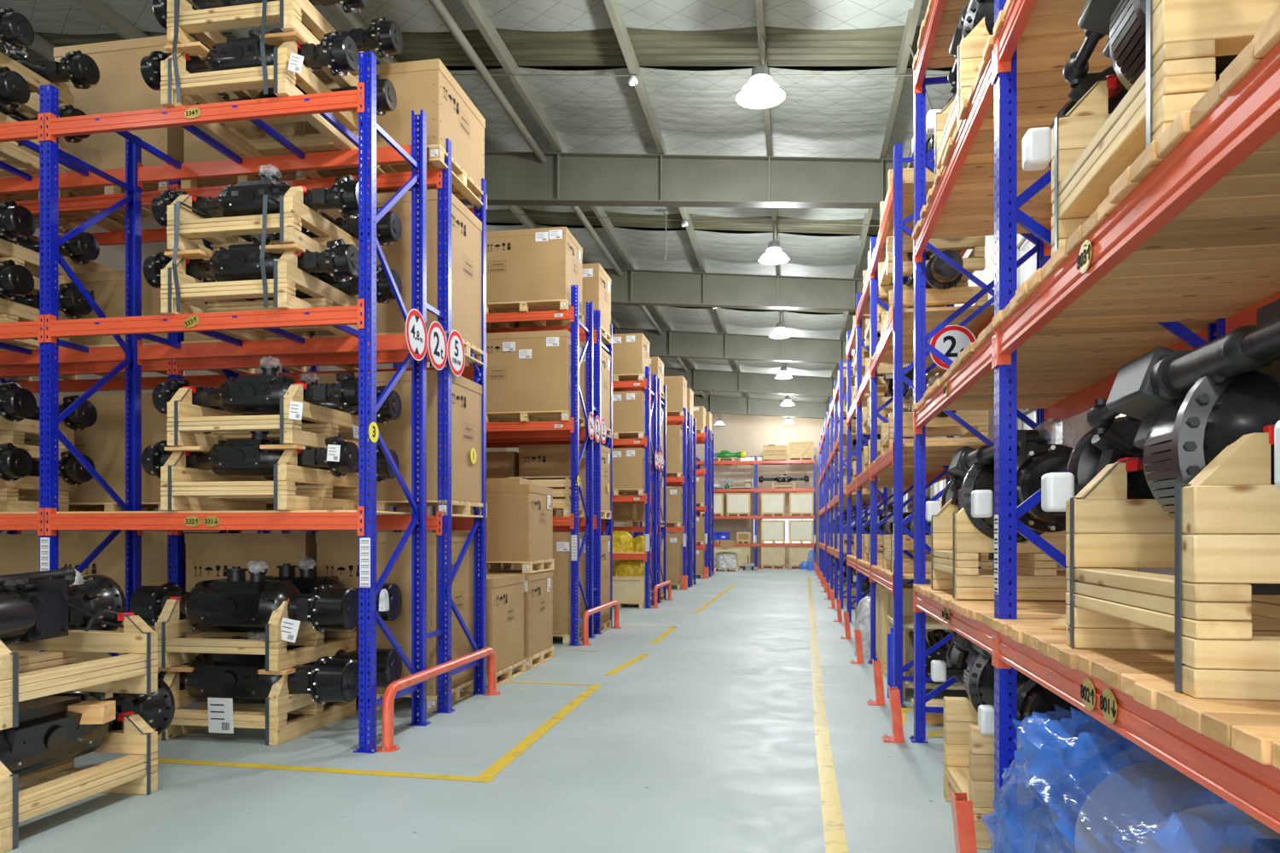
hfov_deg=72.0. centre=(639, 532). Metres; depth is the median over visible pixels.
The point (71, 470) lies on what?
axle gearbox
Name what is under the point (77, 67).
axle
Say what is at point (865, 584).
axle
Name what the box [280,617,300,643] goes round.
paper sheet
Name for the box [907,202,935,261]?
axle
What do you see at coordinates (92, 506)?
wooden pallet
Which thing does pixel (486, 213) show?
cable
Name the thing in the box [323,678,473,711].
wooden pallet
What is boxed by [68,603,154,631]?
hose
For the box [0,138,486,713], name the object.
rack
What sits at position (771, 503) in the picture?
crate
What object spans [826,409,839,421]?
plank deck
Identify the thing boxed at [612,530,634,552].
bag
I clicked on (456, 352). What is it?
round sign
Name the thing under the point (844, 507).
plank deck
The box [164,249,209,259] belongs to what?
board
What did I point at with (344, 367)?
wooden pallet
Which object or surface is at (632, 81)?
smoke detector
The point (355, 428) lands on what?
paper sheet
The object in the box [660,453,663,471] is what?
round sign
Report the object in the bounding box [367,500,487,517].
wooden pallet
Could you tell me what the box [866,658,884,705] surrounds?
protector
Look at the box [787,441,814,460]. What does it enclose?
crate
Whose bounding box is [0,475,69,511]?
cradle
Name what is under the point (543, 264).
carton
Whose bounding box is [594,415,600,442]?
round sign
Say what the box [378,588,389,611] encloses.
cover
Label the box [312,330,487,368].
wooden pallet
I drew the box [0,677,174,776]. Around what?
axle
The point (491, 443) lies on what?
rack
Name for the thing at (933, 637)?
axle
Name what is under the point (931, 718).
timber skid
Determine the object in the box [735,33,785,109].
lamp
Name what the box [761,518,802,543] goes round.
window
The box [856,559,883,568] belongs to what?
plank deck
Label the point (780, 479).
axle
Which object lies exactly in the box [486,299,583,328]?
wooden pallet
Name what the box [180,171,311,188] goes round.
wooden pallet
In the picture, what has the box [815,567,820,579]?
protector
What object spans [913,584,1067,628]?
plank deck
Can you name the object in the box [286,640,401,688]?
axle gearbox
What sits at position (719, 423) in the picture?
lamp
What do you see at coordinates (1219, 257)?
plank deck
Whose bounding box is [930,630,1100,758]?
steering axle
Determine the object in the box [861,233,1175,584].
wall
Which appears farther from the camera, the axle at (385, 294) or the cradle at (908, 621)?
the cradle at (908, 621)
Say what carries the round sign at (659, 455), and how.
attached to the rack at (645, 443)
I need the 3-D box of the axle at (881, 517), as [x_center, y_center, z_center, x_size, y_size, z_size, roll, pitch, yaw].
[3.967,-0.127,14.267,0.465,0.500,1.820,0,0,10]
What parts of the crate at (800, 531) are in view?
panel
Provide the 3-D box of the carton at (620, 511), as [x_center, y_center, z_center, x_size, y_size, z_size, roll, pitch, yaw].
[-0.144,-0.787,20.590,1.301,1.026,0.931,0,0,10]
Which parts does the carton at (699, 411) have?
lid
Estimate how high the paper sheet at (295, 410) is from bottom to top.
0.138 m
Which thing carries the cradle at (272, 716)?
on the floor
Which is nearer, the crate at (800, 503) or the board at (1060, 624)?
the board at (1060, 624)
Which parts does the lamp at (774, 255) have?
hanger rod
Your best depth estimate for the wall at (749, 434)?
41.06 m
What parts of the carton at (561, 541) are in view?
lid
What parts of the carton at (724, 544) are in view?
lid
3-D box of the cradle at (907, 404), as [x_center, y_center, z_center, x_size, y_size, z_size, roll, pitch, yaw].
[3.539,-1.588,11.950,0.956,0.382,0.980,0,0,10]
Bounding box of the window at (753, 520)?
[752,519,758,543]
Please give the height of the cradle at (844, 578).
0.382 m
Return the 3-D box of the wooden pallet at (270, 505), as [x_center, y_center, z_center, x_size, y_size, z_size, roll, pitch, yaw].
[-3.601,-0.217,8.666,1.280,0.140,1.002,0,0,10]
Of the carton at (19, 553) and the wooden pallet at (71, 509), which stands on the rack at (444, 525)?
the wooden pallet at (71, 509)
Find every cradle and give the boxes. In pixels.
[0,52,74,119]
[0,111,69,177]
[0,238,74,293]
[0,297,69,349]
[0,414,74,459]
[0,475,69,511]
[0,610,157,730]
[0,711,157,852]
[154,596,356,671]
[157,671,356,745]
[160,0,358,158]
[160,194,358,341]
[160,449,358,511]
[166,0,369,99]
[166,186,369,275]
[166,383,369,454]
[772,481,795,488]
[828,488,833,502]
[829,422,839,439]
[832,533,853,548]
[832,575,846,590]
[833,436,846,452]
[833,461,852,478]
[833,483,870,496]
[837,362,853,379]
[837,395,846,417]
[837,419,862,436]
[837,450,862,471]
[837,533,883,551]
[837,580,870,597]
[838,476,883,493]
[841,586,870,605]
[851,376,886,405]
[852,456,862,480]
[853,342,869,376]
[853,534,913,558]
[862,396,913,434]
[862,439,881,471]
[863,250,870,285]
[863,534,930,563]
[865,302,946,346]
[865,345,942,385]
[878,235,985,297]
[879,167,934,224]
[880,285,988,336]
[880,410,988,453]
[883,534,992,573]
[886,615,965,699]
[930,498,1137,600]
[934,17,989,177]
[943,697,1161,852]
[1051,0,1279,255]
[1065,424,1279,701]
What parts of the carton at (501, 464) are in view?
lid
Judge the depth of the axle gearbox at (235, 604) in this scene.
6.78 m
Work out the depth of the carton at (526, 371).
12.55 m
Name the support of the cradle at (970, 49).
on the plank deck at (1043, 90)
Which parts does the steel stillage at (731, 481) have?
rail, rail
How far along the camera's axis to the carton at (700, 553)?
30.71 m
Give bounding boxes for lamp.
[713,413,725,426]
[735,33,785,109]
[758,220,789,264]
[768,309,791,338]
[774,361,792,379]
[779,395,794,406]
[782,417,795,424]
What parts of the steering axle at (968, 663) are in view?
steering rod, steering rod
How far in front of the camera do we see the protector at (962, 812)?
3.94 m
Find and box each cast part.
[714,482,720,487]
[724,483,731,488]
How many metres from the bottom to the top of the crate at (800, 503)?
1.020 m
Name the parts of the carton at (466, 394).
lid, printed frame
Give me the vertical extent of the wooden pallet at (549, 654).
0.140 m
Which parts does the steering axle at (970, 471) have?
steering rod, steering rod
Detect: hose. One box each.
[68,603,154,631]
[745,564,802,569]
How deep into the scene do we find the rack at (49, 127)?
6.90 m
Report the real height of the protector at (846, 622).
0.419 m
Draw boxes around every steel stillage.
[714,477,726,488]
[729,477,754,488]
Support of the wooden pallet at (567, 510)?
on the rack at (563, 428)
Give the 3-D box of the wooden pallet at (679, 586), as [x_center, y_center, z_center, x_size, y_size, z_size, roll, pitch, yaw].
[0.683,1.528,25.314,1.100,0.140,0.952,0,0,10]
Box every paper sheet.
[207,698,233,733]
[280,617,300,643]
[287,52,303,73]
[288,401,302,419]
[326,444,340,461]
[352,424,368,442]
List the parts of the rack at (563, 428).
plate, plate, plate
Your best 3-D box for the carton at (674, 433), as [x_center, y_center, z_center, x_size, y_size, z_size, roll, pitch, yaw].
[0.683,-2.357,25.314,1.079,1.326,0.929,0,0,10]
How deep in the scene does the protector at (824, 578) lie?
23.52 m
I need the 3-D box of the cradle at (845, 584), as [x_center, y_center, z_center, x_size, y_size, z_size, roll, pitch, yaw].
[5.390,1.409,22.064,0.956,0.382,0.980,0,0,10]
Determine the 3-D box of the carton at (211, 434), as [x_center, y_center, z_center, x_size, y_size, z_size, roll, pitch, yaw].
[-3.601,-0.720,8.667,1.259,0.861,0.979,0,0,10]
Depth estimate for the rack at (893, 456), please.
9.85 m
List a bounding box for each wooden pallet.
[0,192,123,234]
[0,348,122,381]
[55,181,221,231]
[68,502,164,511]
[69,507,122,511]
[83,343,224,378]
[104,692,113,698]
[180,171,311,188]
[180,336,358,373]
[266,501,273,511]
[301,144,487,209]
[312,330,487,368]
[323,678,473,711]
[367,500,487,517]
[477,558,554,573]
[477,659,526,688]
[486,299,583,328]
[486,323,490,329]
[486,410,585,428]
[517,323,610,345]
[523,646,554,669]
[552,506,584,517]
[552,628,582,645]
[556,509,610,519]
[576,426,610,437]
[593,619,610,633]
[600,431,645,439]
[612,373,645,388]
[612,488,645,495]
[612,520,664,527]
[621,387,664,400]
[641,522,682,527]
[650,472,682,477]
[650,593,664,602]
[651,523,693,527]
[666,411,687,419]
[666,583,681,589]
[685,429,704,433]
[696,502,704,506]
[696,541,704,545]
[706,458,735,461]
[714,540,730,543]
[714,567,738,571]
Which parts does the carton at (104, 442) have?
printed frame, lid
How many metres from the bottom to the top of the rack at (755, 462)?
5.000 m
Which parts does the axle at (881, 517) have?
steering rod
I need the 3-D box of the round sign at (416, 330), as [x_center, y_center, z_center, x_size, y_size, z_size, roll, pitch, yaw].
[-1.797,-1.590,7.093,0.005,0.410,0.410,0,0,10]
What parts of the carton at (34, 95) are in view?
lid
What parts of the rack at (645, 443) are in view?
plate, plate, plate, plate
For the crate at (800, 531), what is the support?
on the rack at (755, 462)
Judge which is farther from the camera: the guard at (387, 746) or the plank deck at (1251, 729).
the guard at (387, 746)
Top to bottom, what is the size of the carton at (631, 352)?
0.856 m
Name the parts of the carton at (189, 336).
lid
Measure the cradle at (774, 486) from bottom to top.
0.339 m
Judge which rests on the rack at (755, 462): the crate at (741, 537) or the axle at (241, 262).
the crate at (741, 537)
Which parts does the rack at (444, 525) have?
plate, plate, plate, plate, plate, plate, plate, plate, plate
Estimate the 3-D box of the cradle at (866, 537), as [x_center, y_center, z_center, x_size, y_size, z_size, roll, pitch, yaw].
[3.575,0.212,12.010,0.956,0.382,0.980,0,0,10]
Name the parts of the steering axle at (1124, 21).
steering rod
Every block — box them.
[67,700,115,724]
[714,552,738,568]
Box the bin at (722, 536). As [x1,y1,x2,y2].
[718,532,729,540]
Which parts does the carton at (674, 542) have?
lid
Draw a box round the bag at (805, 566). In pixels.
[798,561,813,570]
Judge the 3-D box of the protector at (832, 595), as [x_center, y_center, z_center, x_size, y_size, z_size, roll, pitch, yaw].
[4.037,1.396,18.560,0.155,0.419,0.170,0,0,10]
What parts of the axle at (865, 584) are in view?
steering rod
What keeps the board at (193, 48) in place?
on the cradle at (177, 83)
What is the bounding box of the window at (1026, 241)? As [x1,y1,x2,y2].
[1018,236,1036,286]
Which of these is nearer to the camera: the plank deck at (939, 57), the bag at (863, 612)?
the plank deck at (939, 57)
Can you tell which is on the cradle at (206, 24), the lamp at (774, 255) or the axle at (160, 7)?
the axle at (160, 7)
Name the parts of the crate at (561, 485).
lid, corner post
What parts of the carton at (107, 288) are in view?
lid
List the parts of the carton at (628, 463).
lid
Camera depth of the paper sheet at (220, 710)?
6.68 m
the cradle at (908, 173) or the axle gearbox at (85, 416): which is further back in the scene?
the cradle at (908, 173)
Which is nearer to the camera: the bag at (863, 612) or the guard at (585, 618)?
the bag at (863, 612)
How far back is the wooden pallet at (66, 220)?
9.28 m
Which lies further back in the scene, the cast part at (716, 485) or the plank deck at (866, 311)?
the cast part at (716, 485)
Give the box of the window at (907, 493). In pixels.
[904,493,907,512]
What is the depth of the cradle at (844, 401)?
20.18 m
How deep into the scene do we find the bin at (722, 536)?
39.54 m
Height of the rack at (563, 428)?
5.100 m
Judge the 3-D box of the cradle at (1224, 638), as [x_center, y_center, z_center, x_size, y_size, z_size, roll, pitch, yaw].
[1.857,0.061,2.463,0.976,0.656,1.012,0,0,10]
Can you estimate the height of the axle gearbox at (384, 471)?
0.466 m
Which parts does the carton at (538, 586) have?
lid, printed frame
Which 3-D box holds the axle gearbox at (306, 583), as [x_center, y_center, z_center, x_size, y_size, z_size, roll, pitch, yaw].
[-2.973,0.500,7.571,1.840,0.580,0.450,0,0,10]
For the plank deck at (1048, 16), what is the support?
on the rack at (1248, 115)
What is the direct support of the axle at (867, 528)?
on the cradle at (880, 548)
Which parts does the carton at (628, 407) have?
lid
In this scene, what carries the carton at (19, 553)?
on the wooden pallet
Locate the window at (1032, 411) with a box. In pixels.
[1022,408,1055,444]
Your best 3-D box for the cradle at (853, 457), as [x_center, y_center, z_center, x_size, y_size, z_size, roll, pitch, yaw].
[4.907,-1.588,19.577,0.956,0.382,0.980,0,0,10]
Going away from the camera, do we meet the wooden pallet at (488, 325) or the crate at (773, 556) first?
the wooden pallet at (488, 325)
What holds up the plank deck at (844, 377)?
on the rack at (838, 441)
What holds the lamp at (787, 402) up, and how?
hanging from the ceiling
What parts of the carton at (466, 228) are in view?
lid, printed frame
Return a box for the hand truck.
[742,555,757,570]
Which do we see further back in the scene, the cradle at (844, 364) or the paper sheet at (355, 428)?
the cradle at (844, 364)
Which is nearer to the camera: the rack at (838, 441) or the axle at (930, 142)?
the axle at (930, 142)
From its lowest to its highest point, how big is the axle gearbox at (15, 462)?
0.466 m
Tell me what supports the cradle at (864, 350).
on the rack at (893, 456)
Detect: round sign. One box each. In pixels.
[405,308,427,360]
[427,320,447,370]
[447,330,465,376]
[587,412,594,439]
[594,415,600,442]
[600,418,606,443]
[654,450,657,469]
[657,452,660,470]
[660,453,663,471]
[930,325,976,370]
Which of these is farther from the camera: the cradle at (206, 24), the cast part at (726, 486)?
the cast part at (726, 486)
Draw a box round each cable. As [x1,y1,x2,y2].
[451,74,948,76]
[486,213,879,226]
[908,44,932,109]
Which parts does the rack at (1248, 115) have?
plate, plate, plate, plate, plate, plate, plate, plate, plate, plate, plate, plate, plate, plate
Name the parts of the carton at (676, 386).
lid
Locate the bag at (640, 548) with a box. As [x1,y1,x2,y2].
[633,535,645,552]
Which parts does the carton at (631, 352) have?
lid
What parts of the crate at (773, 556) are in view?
panel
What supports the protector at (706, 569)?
on the floor
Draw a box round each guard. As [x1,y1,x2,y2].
[376,646,500,752]
[579,599,622,645]
[651,580,673,608]
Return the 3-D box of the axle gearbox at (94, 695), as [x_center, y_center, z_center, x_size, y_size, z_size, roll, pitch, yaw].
[-3.981,1.150,4.992,0.446,0.430,2.050,0,0,10]
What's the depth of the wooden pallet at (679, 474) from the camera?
24.95 m
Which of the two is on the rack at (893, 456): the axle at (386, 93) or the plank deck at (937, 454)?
the plank deck at (937, 454)
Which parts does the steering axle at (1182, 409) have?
steering rod, steering rod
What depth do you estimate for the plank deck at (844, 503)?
24.63 m
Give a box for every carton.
[0,92,39,178]
[0,256,116,349]
[0,534,56,656]
[18,433,39,491]
[53,34,190,172]
[55,393,168,502]
[55,532,228,663]
[65,269,184,345]
[184,67,325,178]
[184,238,314,341]
[184,533,316,638]
[186,423,314,500]
[303,58,485,190]
[314,189,482,349]
[314,369,482,503]
[315,532,473,695]
[407,360,473,381]
[435,484,552,561]
[477,569,552,657]
[477,574,524,674]
[486,226,582,315]
[486,330,584,418]
[486,451,518,478]
[486,477,531,484]
[488,313,518,328]
[488,532,584,634]
[518,262,610,334]
[518,443,610,511]
[583,345,610,429]
[583,535,610,624]
[593,332,649,375]
[602,476,663,520]
[612,356,663,392]
[612,390,645,432]
[612,405,663,458]
[612,448,645,488]
[612,538,663,596]
[642,534,682,584]
[650,376,686,413]
[650,424,682,473]
[666,488,682,522]
[668,435,693,476]
[674,476,704,502]
[674,517,704,541]
[685,494,693,523]
[685,537,693,580]
[686,388,693,421]
[693,406,705,430]
[696,549,704,574]
[698,412,711,433]
[720,541,733,548]
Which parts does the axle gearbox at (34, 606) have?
casing, plate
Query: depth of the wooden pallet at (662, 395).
20.66 m
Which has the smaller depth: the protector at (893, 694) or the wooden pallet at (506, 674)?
the protector at (893, 694)
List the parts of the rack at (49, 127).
plate, plate, plate, plate, plate, plate, plate, plate, plate, plate, plate, plate, plate, plate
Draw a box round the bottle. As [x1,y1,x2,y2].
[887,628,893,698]
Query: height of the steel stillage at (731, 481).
0.500 m
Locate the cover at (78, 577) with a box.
[71,570,81,585]
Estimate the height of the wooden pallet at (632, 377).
0.140 m
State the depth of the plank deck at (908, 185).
8.90 m
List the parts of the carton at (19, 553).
lid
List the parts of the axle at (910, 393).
steering rod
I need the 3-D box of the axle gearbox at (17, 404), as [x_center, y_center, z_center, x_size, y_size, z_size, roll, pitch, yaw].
[-5.885,-1.143,7.358,1.740,0.466,0.319,0,0,10]
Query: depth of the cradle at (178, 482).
6.75 m
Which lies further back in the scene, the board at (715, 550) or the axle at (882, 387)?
the board at (715, 550)
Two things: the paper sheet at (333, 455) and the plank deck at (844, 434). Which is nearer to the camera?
the paper sheet at (333, 455)
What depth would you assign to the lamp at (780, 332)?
21.54 m
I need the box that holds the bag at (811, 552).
[808,550,815,571]
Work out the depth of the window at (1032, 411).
11.24 m
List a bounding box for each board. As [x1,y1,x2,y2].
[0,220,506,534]
[157,664,193,672]
[164,40,209,56]
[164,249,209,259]
[164,446,209,452]
[258,668,295,674]
[259,30,305,46]
[259,243,305,254]
[259,444,305,450]
[714,549,743,552]
[1050,614,1067,629]
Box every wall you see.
[506,413,854,567]
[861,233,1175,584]
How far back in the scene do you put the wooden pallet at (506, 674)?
9.54 m
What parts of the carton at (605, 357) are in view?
lid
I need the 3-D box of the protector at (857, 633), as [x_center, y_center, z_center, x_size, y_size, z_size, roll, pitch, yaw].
[2.660,1.396,10.801,0.155,0.419,0.170,0,0,10]
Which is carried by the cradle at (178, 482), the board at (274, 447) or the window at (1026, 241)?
the board at (274, 447)
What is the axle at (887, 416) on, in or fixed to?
on the cradle at (866, 450)
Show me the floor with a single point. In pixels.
(733, 714)
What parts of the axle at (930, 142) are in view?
steering rod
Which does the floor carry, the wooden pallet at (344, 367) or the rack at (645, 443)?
the rack at (645, 443)
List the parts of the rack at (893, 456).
plate, plate, plate, plate, plate, plate, plate, plate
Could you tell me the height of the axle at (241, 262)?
0.466 m
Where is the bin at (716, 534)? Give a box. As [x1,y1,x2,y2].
[714,532,718,540]
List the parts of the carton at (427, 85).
lid, printed frame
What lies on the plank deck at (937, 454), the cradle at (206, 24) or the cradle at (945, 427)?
the cradle at (945, 427)
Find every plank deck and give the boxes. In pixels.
[0,512,37,514]
[56,510,411,515]
[612,552,651,553]
[823,506,853,509]
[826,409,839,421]
[826,501,862,505]
[831,498,870,502]
[833,432,880,445]
[834,375,864,395]
[834,492,883,499]
[846,555,863,561]
[847,393,884,417]
[847,478,913,487]
[848,314,880,349]
[856,263,893,314]
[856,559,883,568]
[857,465,943,478]
[870,305,994,362]
[871,178,955,263]
[871,442,994,466]
[871,565,930,579]
[910,698,943,714]
[912,0,969,69]
[912,30,1112,239]
[912,320,1215,411]
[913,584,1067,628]
[992,6,1279,328]
[992,618,1279,769]
[993,0,1086,39]
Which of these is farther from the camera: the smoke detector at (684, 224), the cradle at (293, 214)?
the smoke detector at (684, 224)
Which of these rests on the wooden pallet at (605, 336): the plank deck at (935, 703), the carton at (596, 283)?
the carton at (596, 283)
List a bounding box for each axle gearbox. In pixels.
[0,383,36,421]
[0,442,33,481]
[0,566,75,645]
[8,575,126,645]
[18,691,100,703]
[24,395,97,430]
[28,450,95,485]
[129,566,358,633]
[140,430,358,478]
[151,364,369,414]
[157,635,358,704]
[192,563,401,621]
[197,444,398,482]
[203,378,401,424]
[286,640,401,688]
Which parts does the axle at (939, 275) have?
steering rod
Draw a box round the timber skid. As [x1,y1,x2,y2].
[925,713,944,724]
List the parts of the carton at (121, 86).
lid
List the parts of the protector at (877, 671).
foot plate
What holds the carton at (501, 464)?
on the wooden pallet
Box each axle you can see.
[0,7,34,51]
[0,66,30,109]
[0,104,90,145]
[0,200,35,241]
[0,228,99,266]
[0,259,34,299]
[0,282,93,319]
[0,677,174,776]
[6,49,99,93]
[139,29,358,91]
[142,233,358,290]
[151,170,369,226]
[152,0,371,29]
[196,74,396,116]
[202,206,401,250]
[203,17,402,58]
[203,264,401,305]
[714,450,745,458]
[758,474,808,482]
[841,562,854,577]
[845,567,854,584]
[851,349,869,362]
[851,430,870,450]
[851,516,870,534]
[851,569,870,593]
[877,374,886,389]
[877,509,886,534]
[882,505,912,535]
[883,366,913,396]
[885,412,913,438]
[890,276,913,285]
[904,378,956,429]
[905,250,963,308]
[907,133,934,168]
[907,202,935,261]
[907,497,930,535]
[907,628,953,682]
[925,0,994,134]
[925,429,1073,560]
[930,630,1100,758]
[1022,0,1238,171]
[1041,298,1279,595]
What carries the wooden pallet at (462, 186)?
on the rack at (444, 525)
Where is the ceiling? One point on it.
(685, 148)
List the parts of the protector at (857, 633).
foot plate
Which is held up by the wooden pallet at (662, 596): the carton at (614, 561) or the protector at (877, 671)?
the carton at (614, 561)
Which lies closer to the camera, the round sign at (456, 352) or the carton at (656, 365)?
the round sign at (456, 352)
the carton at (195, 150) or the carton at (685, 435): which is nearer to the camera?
the carton at (195, 150)
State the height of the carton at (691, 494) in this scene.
0.856 m
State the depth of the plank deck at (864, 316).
14.05 m
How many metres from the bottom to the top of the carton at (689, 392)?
0.886 m
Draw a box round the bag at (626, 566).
[612,559,645,576]
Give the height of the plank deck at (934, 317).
0.037 m
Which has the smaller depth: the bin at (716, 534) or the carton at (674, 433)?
the carton at (674, 433)
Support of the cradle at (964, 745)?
on the floor
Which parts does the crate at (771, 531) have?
panel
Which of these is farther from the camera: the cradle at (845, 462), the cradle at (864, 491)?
the cradle at (845, 462)
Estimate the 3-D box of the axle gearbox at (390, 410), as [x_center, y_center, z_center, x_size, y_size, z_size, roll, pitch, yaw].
[-2.885,-1.143,7.484,1.740,0.466,0.319,0,0,10]
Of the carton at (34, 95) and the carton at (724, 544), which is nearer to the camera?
the carton at (34, 95)
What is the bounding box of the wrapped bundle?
[980,705,1279,852]
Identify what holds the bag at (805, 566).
on the floor
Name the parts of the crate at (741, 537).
panel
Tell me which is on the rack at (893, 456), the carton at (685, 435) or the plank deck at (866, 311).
the plank deck at (866, 311)
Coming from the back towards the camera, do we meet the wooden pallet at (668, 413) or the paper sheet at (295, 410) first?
the wooden pallet at (668, 413)
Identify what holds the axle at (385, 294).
on the cradle at (177, 288)
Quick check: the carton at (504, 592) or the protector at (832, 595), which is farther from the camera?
the protector at (832, 595)
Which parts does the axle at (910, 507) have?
steering rod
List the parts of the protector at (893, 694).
foot plate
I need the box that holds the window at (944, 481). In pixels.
[933,479,945,501]
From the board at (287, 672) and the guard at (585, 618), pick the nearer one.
the board at (287, 672)
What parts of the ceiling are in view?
insulation panel, insulation panel, insulation panel, insulation panel, insulation panel, insulation panel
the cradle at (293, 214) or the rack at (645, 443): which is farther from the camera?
the rack at (645, 443)
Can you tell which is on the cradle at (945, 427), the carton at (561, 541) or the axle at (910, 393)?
the axle at (910, 393)
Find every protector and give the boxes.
[680,575,688,589]
[704,567,708,578]
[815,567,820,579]
[819,572,823,587]
[820,576,826,592]
[824,582,831,599]
[827,589,835,609]
[832,598,842,622]
[840,610,850,639]
[849,628,863,663]
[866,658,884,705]
[881,685,904,743]
[949,789,977,852]
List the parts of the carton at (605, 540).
lid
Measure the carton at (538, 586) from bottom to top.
0.978 m
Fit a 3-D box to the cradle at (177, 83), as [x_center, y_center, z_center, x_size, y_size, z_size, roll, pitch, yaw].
[-3.011,-3.651,7.128,1.052,0.838,1.258,0,0,10]
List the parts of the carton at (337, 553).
lid, printed frame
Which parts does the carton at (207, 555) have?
lid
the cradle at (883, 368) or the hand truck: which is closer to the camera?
the cradle at (883, 368)
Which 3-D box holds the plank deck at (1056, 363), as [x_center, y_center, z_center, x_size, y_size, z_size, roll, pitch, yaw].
[2.334,-0.944,5.284,1.022,0.047,2.731,0,0,10]
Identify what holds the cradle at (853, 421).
on the plank deck at (844, 434)
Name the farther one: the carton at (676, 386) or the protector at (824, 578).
the carton at (676, 386)
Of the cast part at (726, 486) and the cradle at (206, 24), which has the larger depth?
the cast part at (726, 486)
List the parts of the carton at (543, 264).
printed frame, lid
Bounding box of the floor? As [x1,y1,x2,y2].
[4,566,1045,852]
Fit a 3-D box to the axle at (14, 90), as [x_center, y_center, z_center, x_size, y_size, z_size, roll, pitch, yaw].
[-5.921,-3.718,7.334,1.740,0.466,0.319,0,0,10]
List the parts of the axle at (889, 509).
steering rod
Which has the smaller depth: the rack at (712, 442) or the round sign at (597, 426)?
the round sign at (597, 426)
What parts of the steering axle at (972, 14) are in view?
steering rod, steering rod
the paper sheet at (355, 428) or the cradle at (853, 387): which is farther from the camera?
the cradle at (853, 387)
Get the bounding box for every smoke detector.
[628,75,637,86]
[680,220,687,226]
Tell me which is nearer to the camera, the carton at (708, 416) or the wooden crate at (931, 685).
the wooden crate at (931, 685)
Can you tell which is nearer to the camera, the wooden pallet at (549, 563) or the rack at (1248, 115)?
the rack at (1248, 115)
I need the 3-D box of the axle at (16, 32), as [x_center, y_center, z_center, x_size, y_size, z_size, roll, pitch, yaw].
[-5.904,-4.210,7.362,1.740,0.466,0.319,0,0,10]
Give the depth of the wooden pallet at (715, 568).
36.22 m
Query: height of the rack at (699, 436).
5.300 m
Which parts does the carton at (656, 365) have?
lid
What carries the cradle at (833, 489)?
on the plank deck at (844, 503)
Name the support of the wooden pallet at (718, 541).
on the rack at (755, 462)
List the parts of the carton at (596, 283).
lid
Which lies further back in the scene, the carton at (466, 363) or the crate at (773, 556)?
the crate at (773, 556)
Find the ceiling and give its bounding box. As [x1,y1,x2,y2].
[0,0,954,418]
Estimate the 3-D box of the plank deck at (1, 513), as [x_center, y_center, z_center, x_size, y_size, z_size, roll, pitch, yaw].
[-5.892,-0.155,7.601,2.589,0.019,0.921,0,0,10]
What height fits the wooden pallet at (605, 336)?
0.140 m
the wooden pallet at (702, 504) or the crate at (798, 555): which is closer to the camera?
the wooden pallet at (702, 504)
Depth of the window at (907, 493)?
24.89 m
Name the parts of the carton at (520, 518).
lid, printed frame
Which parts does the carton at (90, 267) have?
lid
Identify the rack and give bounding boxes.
[0,51,431,753]
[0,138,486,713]
[227,285,595,645]
[281,310,612,634]
[552,378,667,603]
[593,407,691,587]
[600,414,697,586]
[612,366,658,608]
[628,426,710,577]
[636,430,714,576]
[639,454,815,569]
[818,417,856,582]
[826,360,887,609]
[846,143,994,706]
[908,0,1279,852]
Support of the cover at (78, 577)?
on the axle gearbox at (96, 594)
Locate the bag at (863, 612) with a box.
[854,596,870,658]
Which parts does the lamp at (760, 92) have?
hanger rod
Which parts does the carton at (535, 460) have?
lid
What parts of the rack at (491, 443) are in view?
plate, plate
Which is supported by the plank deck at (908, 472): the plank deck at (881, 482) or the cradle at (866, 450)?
the cradle at (866, 450)
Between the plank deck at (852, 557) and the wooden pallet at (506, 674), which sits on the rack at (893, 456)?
the plank deck at (852, 557)
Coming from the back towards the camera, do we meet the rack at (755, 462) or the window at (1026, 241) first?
the rack at (755, 462)
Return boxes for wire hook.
[657,208,666,261]
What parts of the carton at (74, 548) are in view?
lid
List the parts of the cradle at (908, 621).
leg, leg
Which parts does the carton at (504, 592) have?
lid, printed frame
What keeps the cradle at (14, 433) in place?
on the cradle at (11, 500)
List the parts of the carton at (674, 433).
lid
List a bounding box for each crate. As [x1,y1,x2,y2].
[507,476,582,508]
[612,575,645,608]
[699,493,724,516]
[714,546,724,564]
[726,493,750,516]
[726,546,750,568]
[736,532,750,543]
[761,493,785,516]
[761,520,785,543]
[761,546,785,568]
[763,444,786,460]
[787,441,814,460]
[789,492,813,516]
[789,520,813,543]
[789,546,813,568]
[875,583,953,675]
[905,671,965,690]
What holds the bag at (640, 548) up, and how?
on the plank deck at (614, 552)
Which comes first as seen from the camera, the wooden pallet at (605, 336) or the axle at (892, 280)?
the axle at (892, 280)
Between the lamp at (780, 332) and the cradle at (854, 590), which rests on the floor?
the cradle at (854, 590)
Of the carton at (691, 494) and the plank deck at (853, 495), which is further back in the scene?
the carton at (691, 494)
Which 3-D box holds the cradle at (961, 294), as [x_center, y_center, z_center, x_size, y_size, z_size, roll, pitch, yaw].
[3.100,-2.288,9.385,0.956,0.382,0.980,0,0,10]
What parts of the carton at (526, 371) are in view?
printed frame, lid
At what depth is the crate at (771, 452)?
39.11 m
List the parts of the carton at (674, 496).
lid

